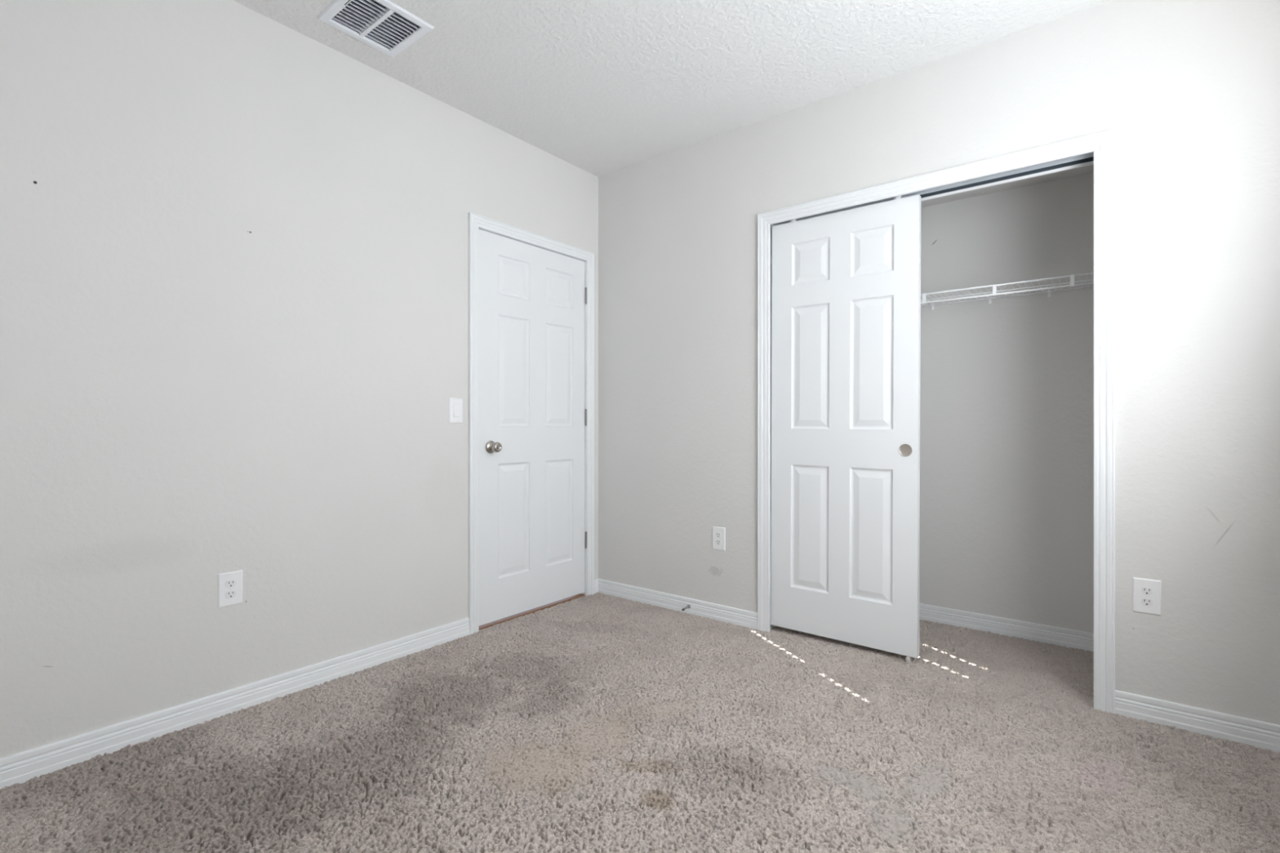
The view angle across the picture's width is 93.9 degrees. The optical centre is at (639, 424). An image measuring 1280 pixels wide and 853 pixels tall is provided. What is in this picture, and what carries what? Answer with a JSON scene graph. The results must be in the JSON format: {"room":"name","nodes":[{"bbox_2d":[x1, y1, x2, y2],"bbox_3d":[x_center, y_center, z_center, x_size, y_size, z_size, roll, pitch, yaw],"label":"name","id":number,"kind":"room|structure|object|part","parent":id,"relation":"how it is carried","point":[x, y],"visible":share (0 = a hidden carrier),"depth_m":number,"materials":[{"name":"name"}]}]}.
{"room":"empty bedroom","nodes":[
{"label":"empty bedroom","id":0,"kind":"room"},
{"bbox_2d":[0,0,598,758],"bbox_3d":[-1.079,-0.226,2.804,0.115,2.650,4.105,0,0,38],"label":"wall","id":1,"kind":"structure","parent":0,"point":[233,243],"depth_m":2.15,"materials":[{"name":"beige paint"}]},
{"bbox_2d":[217,569,242,608],"bbox_3d":[-1.494,0.601,2.179,0.008,0.122,0.078,0,0,38],"label":"wall outlet","id":2,"kind":"object","parent":1,"relation":"attached to","point":[229,584],"visible":1,"depth_m":2.18,"materials":[{"name":"white plastic"}]},
{"bbox_2d":[225,579,235,587],"bbox_3d":[-1.492,0.581,2.178,0.003,0.028,0.035,0,0,38],"label":"receptacle","id":3,"kind":"object","parent":2,"relation":"attached to","point":[228,583],"depth_m":2.18,"materials":[{"name":"grey plastic"}]},
{"bbox_2d":[225,590,235,598],"bbox_3d":[-1.492,0.620,2.178,0.003,0.028,0.035,0,0,38],"label":"receptacle","id":4,"kind":"object","parent":2,"relation":"attached to","point":[228,593],"depth_m":2.18,"materials":[{"name":"grey plastic"}]},
{"bbox_2d":[0,578,598,789],"bbox_3d":[-1.277,1.014,2.448,0.015,0.093,3.300,0,0,38],"label":"baseboard","id":5,"kind":"structure","parent":1,"relation":"attached to","point":[20,767],"depth_m":2.11,"materials":[{"name":"white paint"}]},
{"bbox_2d":[448,398,462,422],"bbox_3d":[-0.901,-0.066,2.928,0.013,0.122,0.078,0,0,38],"label":"light switch","id":6,"kind":"object","parent":1,"relation":"attached to","point":[455,405],"visible":1,"depth_m":2.92,"materials":[{"name":"white plastic"}]},
{"bbox_3d":[-0.901,-0.066,2.928,0.003,0.067,0.034,0,0,38],"label":"rocker frame","id":7,"kind":"part","parent":6,"relation":"part of","materials":[{"name":"white plastic"}]},
{"bbox_2d":[467,212,594,635],"bbox_3d":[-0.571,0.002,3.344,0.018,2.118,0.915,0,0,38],"label":"trim","id":8,"kind":"structure","parent":1,"relation":"attached to","point":[475,221],"depth_m":3.02,"materials":[{"name":"white paint"}]},
{"bbox_2d":[479,593,584,629],"bbox_3d":[-0.618,1.061,3.380,0.096,0.036,0.787,0,0,38],"label":"trim","id":9,"kind":"structure","parent":1,"relation":"attached to","point":[562,601],"depth_m":3.33,"materials":[{"name":"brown wood"}]},
{"bbox_2d":[479,229,586,625],"bbox_3d":[-0.563,0.017,3.343,0.104,2.022,0.797,0,0,38],"label":"door","id":10,"kind":"structure","parent":1,"relation":"in","point":[533,414],"depth_m":3.31,"materials":[{"name":"white paint"}]},
{"bbox_3d":[-0.750,0.119,3.080,0.066,0.067,0.067,0,0,38],"label":"knob","id":11,"kind":"part","parent":10,"relation":"part of","materials":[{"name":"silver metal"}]},
{"bbox_2d":[0,591,1279,852],"bbox_3d":[0.147,1.061,1.766,3.111,0.046,3.997,0,0,38],"label":"floor","id":12,"kind":"structure","parent":0,"point":[597,722],"depth_m":1.85,"materials":[{"name":"beige carpet"}]},
{"bbox_2d":[905,656,914,662],"bbox_3d":[1.196,1.040,2.653,0.028,0.031,0.060,0,0,38],"label":"guide","id":13,"kind":"object","parent":12,"relation":"on","point":[908,659],"visible":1,"depth_m":2.63,"materials":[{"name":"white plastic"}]},
{"bbox_2d":[231,0,1110,177],"bbox_3d":[0.148,-1.611,1.764,3.330,0.120,4.220,0,0,38],"label":"ceiling","id":14,"kind":"structure","parent":0,"point":[602,87],"depth_m":2.50,"materials":[{"name":"white paint"}]},
{"bbox_2d":[316,0,434,57],"bbox_3d":[-1.018,-1.603,2.306,0.302,0.132,0.312,0,0,38],"label":"ceiling vent","id":15,"kind":"object","parent":14,"relation":"in","point":[383,25],"visible":0.99,"depth_m":2.33,"materials":[{"name":"white metal"}]},
{"bbox_2d":[598,0,1279,724],"bbox_3d":[0.991,-0.226,2.834,3.100,2.650,0.115,0,0,38],"label":"wall","id":16,"kind":"structure","parent":0,"point":[1188,91],"depth_m":2.17,"materials":[{"name":"beige paint"}]},
{"bbox_2d":[598,578,757,630],"bbox_3d":[0.169,1.014,3.400,1.107,0.093,0.015,0,0,38],"label":"baseboard","id":17,"kind":"structure","parent":16,"relation":"attached to","point":[744,618],"depth_m":3.35,"materials":[{"name":"white paint"}]},
{"bbox_2d":[681,604,690,610],"bbox_3d":[0.252,1.011,3.289,0.021,0.021,0.066,0,0,38],"label":"door stop","id":18,"kind":"object","parent":17,"relation":"attached to","point":[688,605],"visible":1,"depth_m":3.29,"materials":[{"name":"silver metal"}]},
{"bbox_2d":[712,526,725,551],"bbox_3d":[0.422,0.613,3.205,0.078,0.122,0.008,0,0,38],"label":"wall outlet","id":19,"kind":"object","parent":16,"relation":"attached to","point":[718,533],"visible":1,"depth_m":3.20,"materials":[{"name":"white plastic"}]},
{"bbox_2d":[715,532,721,537],"bbox_3d":[0.421,0.594,3.204,0.035,0.028,0.003,0,0,38],"label":"receptacle","id":20,"kind":"object","parent":19,"relation":"attached to","point":[718,535],"depth_m":3.20,"materials":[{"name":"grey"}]},
{"bbox_2d":[715,539,721,545],"bbox_3d":[0.421,0.633,3.204,0.035,0.028,0.003,0,0,38],"label":"receptacle","id":21,"kind":"object","parent":19,"relation":"attached to","point":[718,542],"depth_m":3.20,"materials":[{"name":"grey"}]},
{"bbox_2d":[769,224,775,629],"bbox_3d":[1.203,-0.002,2.668,1.358,2.126,0.118,0,0,38],"label":"trim","id":22,"kind":"structure","parent":16,"relation":"attached to","point":[771,626],"depth_m":3.06,"materials":[{"name":"white paint"}]},
{"bbox_2d":[772,151,1093,226],"bbox_3d":[1.204,-1.028,2.671,1.326,0.050,0.105,0,0,38],"label":"door track","id":23,"kind":"object","parent":16,"relation":"attached to","point":[1087,159],"visible":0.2,"depth_m":2.49,"materials":[{"name":"silver metal"}]},
{"bbox_2d":[770,194,920,657],"bbox_3d":[0.952,-0.012,2.839,0.696,2.068,0.037,0,0,38],"label":"door","id":24,"kind":"structure","parent":23,"relation":"hanging from","point":[846,289],"depth_m":2.80,"materials":[{"name":"white paint"}]},
{"bbox_3d":[1.176,0.115,2.644,0.057,0.057,0.008,0,0,38],"label":"finger pull","id":25,"kind":"part","parent":24,"relation":"part of","materials":[{"name":"silver metal"}]},
{"bbox_2d":[757,128,1115,714],"bbox_3d":[1.166,-0.006,2.614,1.430,2.134,0.018,0,0,38],"label":"trim","id":26,"kind":"structure","parent":16,"relation":"attached to","point":[1102,144],"depth_m":2.20,"materials":[{"name":"white paint"}]},
{"bbox_2d":[1133,577,1161,615],"bbox_3d":[1.800,0.611,2.121,0.078,0.122,0.008,0,0,38],"label":"wall outlet","id":27,"kind":"object","parent":16,"relation":"attached to","point":[1147,593],"visible":1,"depth_m":2.12,"materials":[{"name":"white plastic"}]},
{"bbox_2d":[1140,586,1153,595],"bbox_3d":[1.798,0.592,2.119,0.035,0.028,0.003,0,0,38],"label":"receptacle","id":28,"kind":"object","parent":27,"relation":"attached to","point":[1144,590],"depth_m":2.12,"materials":[{"name":"grey plastic"}]},
{"bbox_2d":[1140,597,1153,606],"bbox_3d":[1.798,0.631,2.119,0.035,0.028,0.003,0,0,38],"label":"receptacle","id":29,"kind":"object","parent":27,"relation":"attached to","point":[1144,602],"depth_m":2.12,"materials":[{"name":"grey plastic"}]},
{"bbox_2d":[1115,689,1279,751],"bbox_3d":[1.948,1.014,1.998,0.562,0.093,0.015,0,0,38],"label":"baseboard","id":30,"kind":"structure","parent":16,"relation":"attached to","point":[1262,735],"depth_m":2.03,"materials":[{"name":"white paint"}]},
{"bbox_2d":[919,172,1093,633],"bbox_3d":[1.418,-0.226,3.377,3.100,2.650,0.115,0,0,38],"label":"wall","id":31,"kind":"structure","parent":0,"point":[1006,384],"depth_m":2.96,"materials":[{"name":"beige paint"}]},
{"bbox_2d":[919,603,1093,651],"bbox_3d":[1.571,1.014,3.174,1.530,0.093,0.015,0,0,38],"label":"baseboard","id":32,"kind":"structure","parent":31,"relation":"attached to","point":[1062,637],"depth_m":2.96,"materials":[{"name":"white paint"}]},
{"bbox_2d":[920,271,1093,310],"bbox_3d":[1.476,-0.615,3.054,1.530,0.051,0.322,0,0,38],"label":"wire shelf","id":33,"kind":"object","parent":31,"relation":"attached to","point":[1072,282],"visible":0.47,"depth_m":2.79,"materials":[{"name":"white metal"}]},
{"bbox_3d":[1.380,-0.594,2.932,1.530,0.008,0.008,0,0,38],"label":"hanging rod","id":34,"kind":"part","parent":33,"relation":"part of","materials":[{"name":"white plastic"}]},
{"bbox_3d":[1.380,-0.636,2.932,1.530,0.008,0.008,0,0,38],"label":"rod","id":35,"kind":"part","parent":33,"relation":"part of","materials":[{"name":"white plastic"}]},
{"bbox_3d":[1.461,-0.632,3.034,1.530,0.007,0.006,0,0,38],"label":"deck rod","id":36,"kind":"part","parent":33,"relation":"part of","materials":[{"name":"white plastic"}]},
{"bbox_3d":[1.570,-0.635,3.174,1.530,0.007,0.006,0,0,38],"label":"rod","id":37,"kind":"part","parent":33,"relation":"part of","materials":[{"name":"white plastic"}]},
{"bbox_2d":[920,164,1093,208],"bbox_3d":[1.397,-1.198,2.954,1.530,0.060,0.575,0,0,38],"label":"ceiling","id":38,"kind":"structure","parent":0,"point":[1088,169],"depth_m":2.92,"materials":[{"name":"beige paint"}]}
]}

